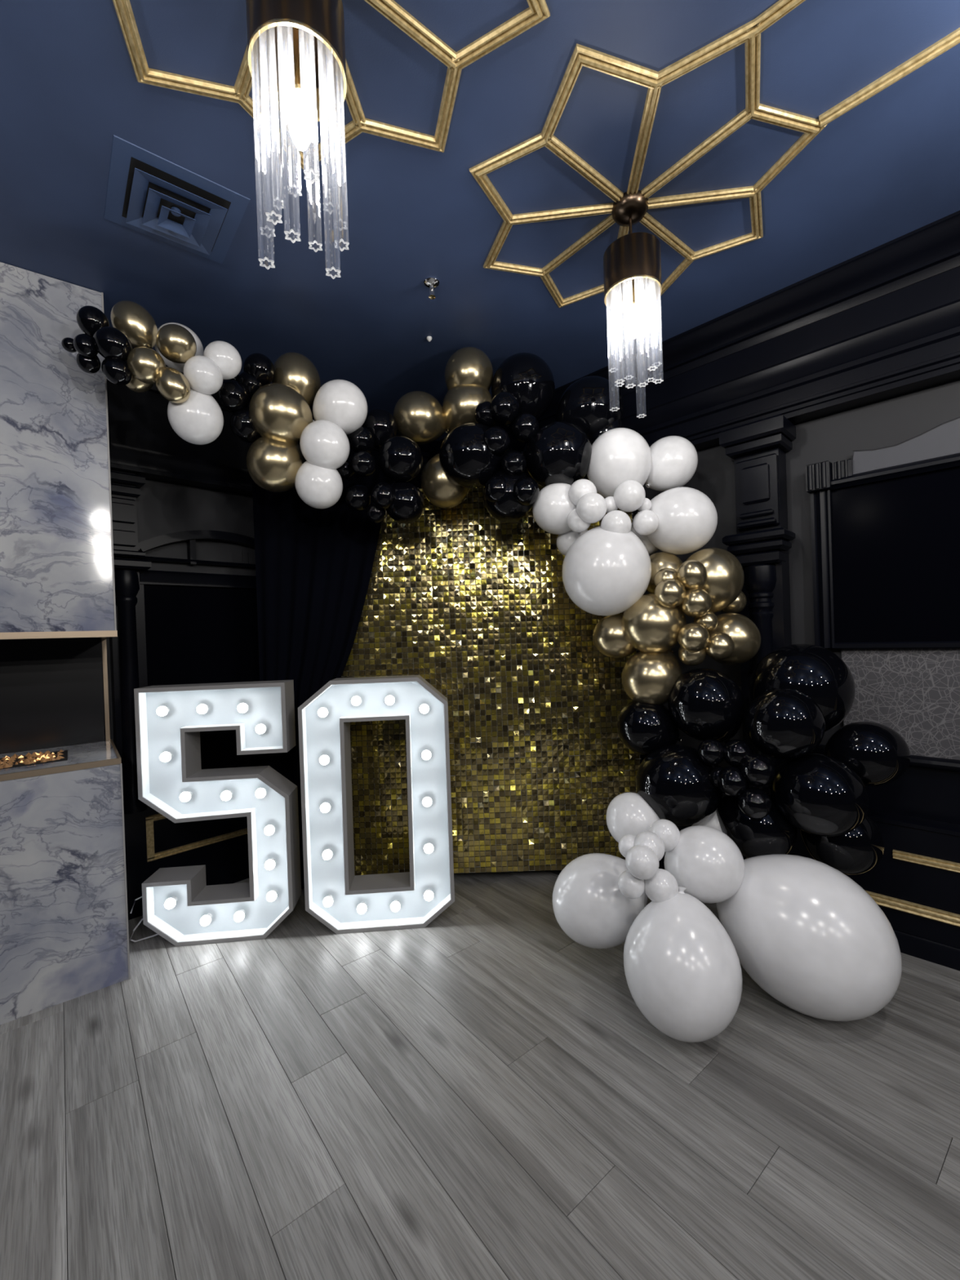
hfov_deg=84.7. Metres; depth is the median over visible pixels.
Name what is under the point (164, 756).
bulb
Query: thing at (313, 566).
curtain
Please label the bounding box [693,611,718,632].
balloon
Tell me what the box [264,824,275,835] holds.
bulb
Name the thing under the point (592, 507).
balloon
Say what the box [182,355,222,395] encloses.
balloon
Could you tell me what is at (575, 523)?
balloon
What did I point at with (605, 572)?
balloon
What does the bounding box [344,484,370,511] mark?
balloon
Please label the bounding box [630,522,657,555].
balloon
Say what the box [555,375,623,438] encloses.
balloon
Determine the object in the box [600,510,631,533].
balloon
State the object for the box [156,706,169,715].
bulb
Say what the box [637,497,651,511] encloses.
balloon
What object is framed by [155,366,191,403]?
balloon
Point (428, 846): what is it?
bulb
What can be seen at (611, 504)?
balloon
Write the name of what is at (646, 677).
balloon
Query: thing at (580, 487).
balloon
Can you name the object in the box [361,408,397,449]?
balloon
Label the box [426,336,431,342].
ceiling hook
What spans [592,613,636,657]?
balloon
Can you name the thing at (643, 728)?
balloon
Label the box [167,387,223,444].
balloon
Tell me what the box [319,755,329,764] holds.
bulb
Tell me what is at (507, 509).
balloon
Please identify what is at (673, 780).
balloon
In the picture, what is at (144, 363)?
balloon
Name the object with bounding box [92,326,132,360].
balloon
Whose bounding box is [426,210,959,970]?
wall
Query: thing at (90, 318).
balloon
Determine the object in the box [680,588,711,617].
balloon
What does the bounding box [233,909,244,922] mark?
bulb
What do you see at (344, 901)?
marquee number
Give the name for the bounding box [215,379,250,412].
balloon
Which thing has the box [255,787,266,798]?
bulb
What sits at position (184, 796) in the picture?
bulb
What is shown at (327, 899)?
bulb
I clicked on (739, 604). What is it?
balloon
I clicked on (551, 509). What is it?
balloon
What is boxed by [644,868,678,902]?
balloon
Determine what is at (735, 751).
balloon
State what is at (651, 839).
balloon
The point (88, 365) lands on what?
balloon
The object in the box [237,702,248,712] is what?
bulb
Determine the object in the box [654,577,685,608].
balloon
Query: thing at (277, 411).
balloon
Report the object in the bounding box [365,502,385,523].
balloon
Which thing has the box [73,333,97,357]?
balloon
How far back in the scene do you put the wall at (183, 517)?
2.93 m
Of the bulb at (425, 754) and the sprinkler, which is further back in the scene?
the bulb at (425, 754)
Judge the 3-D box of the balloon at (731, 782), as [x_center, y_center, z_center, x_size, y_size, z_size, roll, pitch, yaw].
[1.009,0.564,2.100,0.123,0.119,0.121,-2,0,-18]
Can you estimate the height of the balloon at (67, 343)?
0.052 m
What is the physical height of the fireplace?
2.898 m
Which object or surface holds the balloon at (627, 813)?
attached to the balloon at (673, 780)
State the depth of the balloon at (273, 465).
2.39 m
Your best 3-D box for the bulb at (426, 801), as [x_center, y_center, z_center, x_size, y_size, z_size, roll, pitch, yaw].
[-0.257,0.791,2.561,0.047,0.046,0.028,-2,0,-4]
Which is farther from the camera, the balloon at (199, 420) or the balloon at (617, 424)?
the balloon at (617, 424)
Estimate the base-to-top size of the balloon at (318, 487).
0.242 m
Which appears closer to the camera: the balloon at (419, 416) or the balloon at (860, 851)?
the balloon at (860, 851)
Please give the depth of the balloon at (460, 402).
2.63 m
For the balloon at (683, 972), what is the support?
on the floor
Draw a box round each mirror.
[805,418,959,648]
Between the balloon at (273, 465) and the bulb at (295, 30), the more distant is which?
the balloon at (273, 465)
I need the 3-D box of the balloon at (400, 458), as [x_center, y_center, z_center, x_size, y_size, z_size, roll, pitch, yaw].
[-0.389,-0.885,2.580,0.218,0.216,0.223,-2,0,-18]
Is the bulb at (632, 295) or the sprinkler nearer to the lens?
the bulb at (632, 295)
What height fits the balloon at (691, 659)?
0.117 m
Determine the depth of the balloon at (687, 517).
2.38 m
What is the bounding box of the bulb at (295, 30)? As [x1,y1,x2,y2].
[287,26,312,151]
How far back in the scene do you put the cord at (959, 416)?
2.22 m
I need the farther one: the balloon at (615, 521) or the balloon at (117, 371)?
the balloon at (615, 521)
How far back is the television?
2.27 m
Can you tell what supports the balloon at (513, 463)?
attached to the balloon at (507, 509)
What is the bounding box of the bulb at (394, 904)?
[390,899,399,911]
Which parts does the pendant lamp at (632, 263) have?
glass rod, rod, glass rod, glass rod, rod, glass rod, rod, glass rod, stem, rod, lamp shade, glass rod, glass rod, rod, rod, glass rod, rod, glass rod, rod, glass rod, glass rod, rod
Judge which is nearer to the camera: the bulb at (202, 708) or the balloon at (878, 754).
the balloon at (878, 754)
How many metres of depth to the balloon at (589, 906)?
2.06 m
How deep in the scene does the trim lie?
1.40 m
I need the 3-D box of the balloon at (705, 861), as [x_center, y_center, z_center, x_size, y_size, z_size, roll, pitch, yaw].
[0.850,0.848,2.001,0.272,0.273,0.282,-2,0,-18]
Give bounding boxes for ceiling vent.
[103,134,249,263]
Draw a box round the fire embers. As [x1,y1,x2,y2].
[0,750,67,769]
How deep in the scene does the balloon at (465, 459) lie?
2.49 m
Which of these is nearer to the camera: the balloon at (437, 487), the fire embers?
the fire embers
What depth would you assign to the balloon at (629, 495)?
2.35 m
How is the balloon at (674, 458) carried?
attached to the balloon at (619, 455)
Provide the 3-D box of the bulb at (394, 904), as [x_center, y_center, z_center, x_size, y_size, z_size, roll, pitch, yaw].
[-0.413,1.296,2.571,0.062,0.047,0.060,-2,1,45]
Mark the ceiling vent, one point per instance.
(152, 195)
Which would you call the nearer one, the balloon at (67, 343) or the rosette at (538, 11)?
the rosette at (538, 11)
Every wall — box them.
[101,346,437,919]
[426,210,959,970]
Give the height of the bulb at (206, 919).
0.047 m
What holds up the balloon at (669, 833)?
attached to the balloon at (705, 861)
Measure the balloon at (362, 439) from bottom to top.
0.129 m
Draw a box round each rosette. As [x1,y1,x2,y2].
[112,0,550,170]
[469,19,826,307]
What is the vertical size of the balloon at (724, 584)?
0.320 m
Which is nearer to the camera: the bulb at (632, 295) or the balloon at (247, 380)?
the bulb at (632, 295)
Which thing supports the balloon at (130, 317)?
attached to the balloon at (179, 366)
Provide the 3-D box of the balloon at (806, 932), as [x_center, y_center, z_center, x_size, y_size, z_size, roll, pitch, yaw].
[1.202,1.081,1.949,0.542,0.530,0.539,-2,0,-19]
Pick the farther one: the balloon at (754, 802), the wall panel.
the wall panel
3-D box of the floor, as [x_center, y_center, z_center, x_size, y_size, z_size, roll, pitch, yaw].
[0.623,1.437,-0.619,8.300,0.106,5.920,-2,1,45]
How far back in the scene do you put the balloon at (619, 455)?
2.42 m
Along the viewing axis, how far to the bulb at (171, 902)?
2.47 m
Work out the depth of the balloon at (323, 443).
2.34 m
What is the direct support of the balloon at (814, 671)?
attached to the balloon at (780, 723)
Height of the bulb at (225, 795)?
0.047 m
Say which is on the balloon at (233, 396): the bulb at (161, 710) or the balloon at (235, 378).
the balloon at (235, 378)
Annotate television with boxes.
[831,466,959,642]
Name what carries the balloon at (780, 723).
attached to the balloon at (818, 794)
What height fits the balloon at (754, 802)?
0.119 m
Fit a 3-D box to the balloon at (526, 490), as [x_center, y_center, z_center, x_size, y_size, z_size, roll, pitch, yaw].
[0.215,-0.707,2.500,0.132,0.138,0.132,-2,0,-35]
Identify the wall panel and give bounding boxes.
[138,569,256,687]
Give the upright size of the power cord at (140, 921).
0.216 m
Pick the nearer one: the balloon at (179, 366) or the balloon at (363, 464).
the balloon at (179, 366)
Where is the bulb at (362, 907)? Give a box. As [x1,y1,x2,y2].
[356,902,367,914]
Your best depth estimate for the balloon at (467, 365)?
2.62 m
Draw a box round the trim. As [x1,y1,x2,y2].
[746,0,959,127]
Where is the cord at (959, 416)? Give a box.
[853,416,959,451]
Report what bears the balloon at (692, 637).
attached to the balloon at (691, 659)
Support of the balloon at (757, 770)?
on the balloon at (754, 802)
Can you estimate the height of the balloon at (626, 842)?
0.088 m
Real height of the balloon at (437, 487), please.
0.300 m
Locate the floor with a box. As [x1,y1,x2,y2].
[0,870,959,1279]
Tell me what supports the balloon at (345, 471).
attached to the balloon at (363, 464)
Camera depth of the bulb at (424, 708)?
2.55 m
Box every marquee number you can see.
[133,680,301,946]
[297,675,454,933]
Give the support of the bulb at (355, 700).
attached to the marquee number at (344, 901)
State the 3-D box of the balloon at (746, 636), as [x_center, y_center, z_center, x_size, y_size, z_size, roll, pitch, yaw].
[1.169,-0.004,2.459,0.248,0.244,0.247,-2,0,-21]
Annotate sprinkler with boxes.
[423,276,439,299]
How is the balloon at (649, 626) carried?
on the balloon at (646, 677)
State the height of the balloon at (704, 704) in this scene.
0.337 m
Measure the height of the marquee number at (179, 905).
1.213 m
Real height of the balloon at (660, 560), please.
0.232 m
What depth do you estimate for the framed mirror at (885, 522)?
2.28 m
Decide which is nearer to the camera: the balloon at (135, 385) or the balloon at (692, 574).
the balloon at (135, 385)
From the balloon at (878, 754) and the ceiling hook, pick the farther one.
the ceiling hook
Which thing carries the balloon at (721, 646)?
attached to the balloon at (691, 659)
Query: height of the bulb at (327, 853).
0.047 m
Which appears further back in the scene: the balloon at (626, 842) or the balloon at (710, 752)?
the balloon at (710, 752)
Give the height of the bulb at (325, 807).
0.046 m
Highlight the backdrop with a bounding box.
[341,483,640,875]
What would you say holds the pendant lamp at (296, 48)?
hanging from the ceiling
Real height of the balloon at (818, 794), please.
0.311 m
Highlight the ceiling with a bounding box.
[0,0,959,440]
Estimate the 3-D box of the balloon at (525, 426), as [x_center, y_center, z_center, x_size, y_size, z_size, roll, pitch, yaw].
[0.217,-1.013,2.519,0.132,0.131,0.132,-2,0,28]
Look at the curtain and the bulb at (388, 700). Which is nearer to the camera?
the bulb at (388, 700)
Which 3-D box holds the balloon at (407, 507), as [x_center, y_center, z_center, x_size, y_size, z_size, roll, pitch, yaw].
[-0.378,-0.691,2.640,0.200,0.214,0.199,-2,0,-18]
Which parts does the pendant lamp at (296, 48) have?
glass rod, glass rod, rod, rod, glass rod, rod, glass rod, rod, glass rod, glass rod, rod, rod, lamp shade, glass rod, rod, glass rod, rod, glass rod, glass rod, rod, rod, glass rod, glass rod, rod, rod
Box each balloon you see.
[61,337,76,352]
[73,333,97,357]
[75,305,109,337]
[75,353,100,373]
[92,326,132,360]
[101,358,133,385]
[111,300,157,348]
[125,376,153,392]
[126,346,165,384]
[154,322,204,372]
[155,324,196,363]
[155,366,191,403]
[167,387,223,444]
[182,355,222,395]
[203,340,241,379]
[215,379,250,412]
[222,374,238,381]
[229,405,261,442]
[237,371,263,399]
[243,352,275,385]
[246,436,304,492]
[248,382,312,444]
[271,352,320,407]
[294,461,342,508]
[299,419,350,469]
[312,379,367,435]
[336,459,355,479]
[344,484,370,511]
[347,426,374,453]
[350,450,376,476]
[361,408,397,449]
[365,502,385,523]
[371,482,395,509]
[377,435,422,481]
[386,481,424,524]
[393,391,446,444]
[420,453,469,508]
[439,422,511,488]
[442,384,492,433]
[444,346,493,391]
[474,400,497,426]
[483,426,510,456]
[483,468,533,523]
[484,475,506,502]
[489,391,519,426]
[491,352,555,424]
[501,450,526,475]
[511,413,538,443]
[512,476,539,506]
[520,421,591,487]
[532,483,576,534]
[552,853,648,948]
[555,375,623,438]
[556,529,587,555]
[562,525,651,615]
[566,508,591,532]
[568,479,596,506]
[576,492,607,523]
[586,427,652,497]
[588,419,625,444]
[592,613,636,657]
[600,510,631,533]
[604,496,617,513]
[605,792,660,842]
[613,480,645,511]
[616,701,681,755]
[617,834,635,857]
[617,870,644,898]
[621,593,686,653]
[622,649,681,704]
[623,886,742,1042]
[625,844,658,879]
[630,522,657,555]
[632,509,658,535]
[633,831,665,861]
[635,744,723,826]
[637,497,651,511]
[644,435,697,491]
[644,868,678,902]
[645,486,717,555]
[646,551,683,593]
[648,818,680,852]
[653,567,677,586]
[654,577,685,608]
[663,825,745,903]
[667,667,745,743]
[676,560,707,590]
[677,622,709,652]
[678,645,706,666]
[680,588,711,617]
[684,547,744,613]
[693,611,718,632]
[693,810,722,831]
[697,738,724,765]
[704,631,734,660]
[708,613,760,665]
[708,766,724,787]
[715,791,797,857]
[715,853,902,1021]
[717,765,749,796]
[720,591,746,613]
[723,739,753,767]
[737,786,772,818]
[739,753,775,786]
[744,688,825,759]
[748,644,855,732]
[768,753,869,836]
[799,814,884,875]
[823,721,910,786]
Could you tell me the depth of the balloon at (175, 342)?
2.06 m
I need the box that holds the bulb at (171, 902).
[164,896,177,909]
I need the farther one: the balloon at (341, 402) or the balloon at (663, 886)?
the balloon at (341, 402)
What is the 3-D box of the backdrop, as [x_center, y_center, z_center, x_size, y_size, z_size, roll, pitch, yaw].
[0.015,0.238,3.025,1.785,2.280,0.120,-2,0,1]
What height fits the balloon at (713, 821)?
0.185 m
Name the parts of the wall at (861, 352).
crown moulding, architrave moulding, capital panel, wainscot panel, chair rail, wallpaper panel, gold rail, wall panel, gold rail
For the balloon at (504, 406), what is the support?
attached to the balloon at (482, 415)
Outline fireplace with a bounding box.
[0,262,130,1024]
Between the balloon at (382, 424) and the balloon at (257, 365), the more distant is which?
the balloon at (382, 424)
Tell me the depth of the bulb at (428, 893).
2.56 m
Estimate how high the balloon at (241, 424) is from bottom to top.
0.166 m
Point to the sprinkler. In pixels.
(431, 283)
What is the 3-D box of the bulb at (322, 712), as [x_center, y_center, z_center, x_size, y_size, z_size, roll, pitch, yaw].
[-0.756,0.349,2.524,0.047,0.046,0.028,-2,0,-4]
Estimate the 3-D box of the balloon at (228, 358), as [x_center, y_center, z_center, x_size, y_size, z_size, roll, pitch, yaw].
[-1.085,-1.179,2.220,0.149,0.145,0.147,-2,0,-20]
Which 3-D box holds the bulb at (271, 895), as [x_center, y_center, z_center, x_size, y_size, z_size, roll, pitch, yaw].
[-1.000,1.228,2.534,0.063,0.047,0.060,-2,1,45]
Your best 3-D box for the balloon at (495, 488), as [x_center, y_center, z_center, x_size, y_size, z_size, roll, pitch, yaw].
[0.086,-0.722,2.529,0.134,0.139,0.134,-2,0,-16]
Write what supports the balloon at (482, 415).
attached to the balloon at (465, 459)
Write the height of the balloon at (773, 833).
0.285 m
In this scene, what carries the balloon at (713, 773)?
attached to the balloon at (731, 782)
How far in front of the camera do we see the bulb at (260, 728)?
2.50 m
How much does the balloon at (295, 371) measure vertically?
0.280 m
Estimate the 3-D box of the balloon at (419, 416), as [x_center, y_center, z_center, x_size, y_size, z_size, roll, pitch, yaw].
[-0.315,-1.154,2.740,0.263,0.256,0.262,-2,0,29]
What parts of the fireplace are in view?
fire glass, marble panel, marble panel, corner post, white corner trim, white corner trim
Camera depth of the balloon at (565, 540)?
2.56 m
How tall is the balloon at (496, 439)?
0.136 m
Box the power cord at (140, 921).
[129,896,158,942]
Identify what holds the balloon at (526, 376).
attached to the balloon at (467, 365)
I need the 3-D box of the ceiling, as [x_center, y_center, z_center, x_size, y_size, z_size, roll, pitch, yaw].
[0.518,-1.565,-0.640,8.300,0.100,5.920,-2,1,45]
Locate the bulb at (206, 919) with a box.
[200,913,212,926]
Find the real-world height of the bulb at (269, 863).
0.047 m
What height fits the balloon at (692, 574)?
0.143 m
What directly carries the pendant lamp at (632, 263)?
hanging from the ceiling
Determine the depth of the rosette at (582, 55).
1.66 m
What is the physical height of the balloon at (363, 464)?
0.120 m
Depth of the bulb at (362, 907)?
2.54 m
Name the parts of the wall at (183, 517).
capital panel, gold rail, gold rail, arch panel, architrave moulding, arch moulding, arch moulding, gold rail, wainscot panel, arch panel, arch panel, crown moulding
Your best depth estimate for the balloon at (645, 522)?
2.38 m
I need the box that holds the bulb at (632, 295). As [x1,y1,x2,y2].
[626,278,640,338]
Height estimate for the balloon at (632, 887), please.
0.096 m
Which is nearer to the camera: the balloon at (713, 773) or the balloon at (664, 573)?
the balloon at (713, 773)
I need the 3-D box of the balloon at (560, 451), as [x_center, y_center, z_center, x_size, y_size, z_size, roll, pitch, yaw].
[0.381,-0.893,2.560,0.320,0.314,0.322,-2,0,-20]
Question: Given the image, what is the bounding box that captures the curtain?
[252,466,386,888]
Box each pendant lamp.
[245,0,349,279]
[603,190,663,417]
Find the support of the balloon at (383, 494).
attached to the balloon at (407, 507)
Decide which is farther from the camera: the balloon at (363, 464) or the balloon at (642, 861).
the balloon at (363, 464)

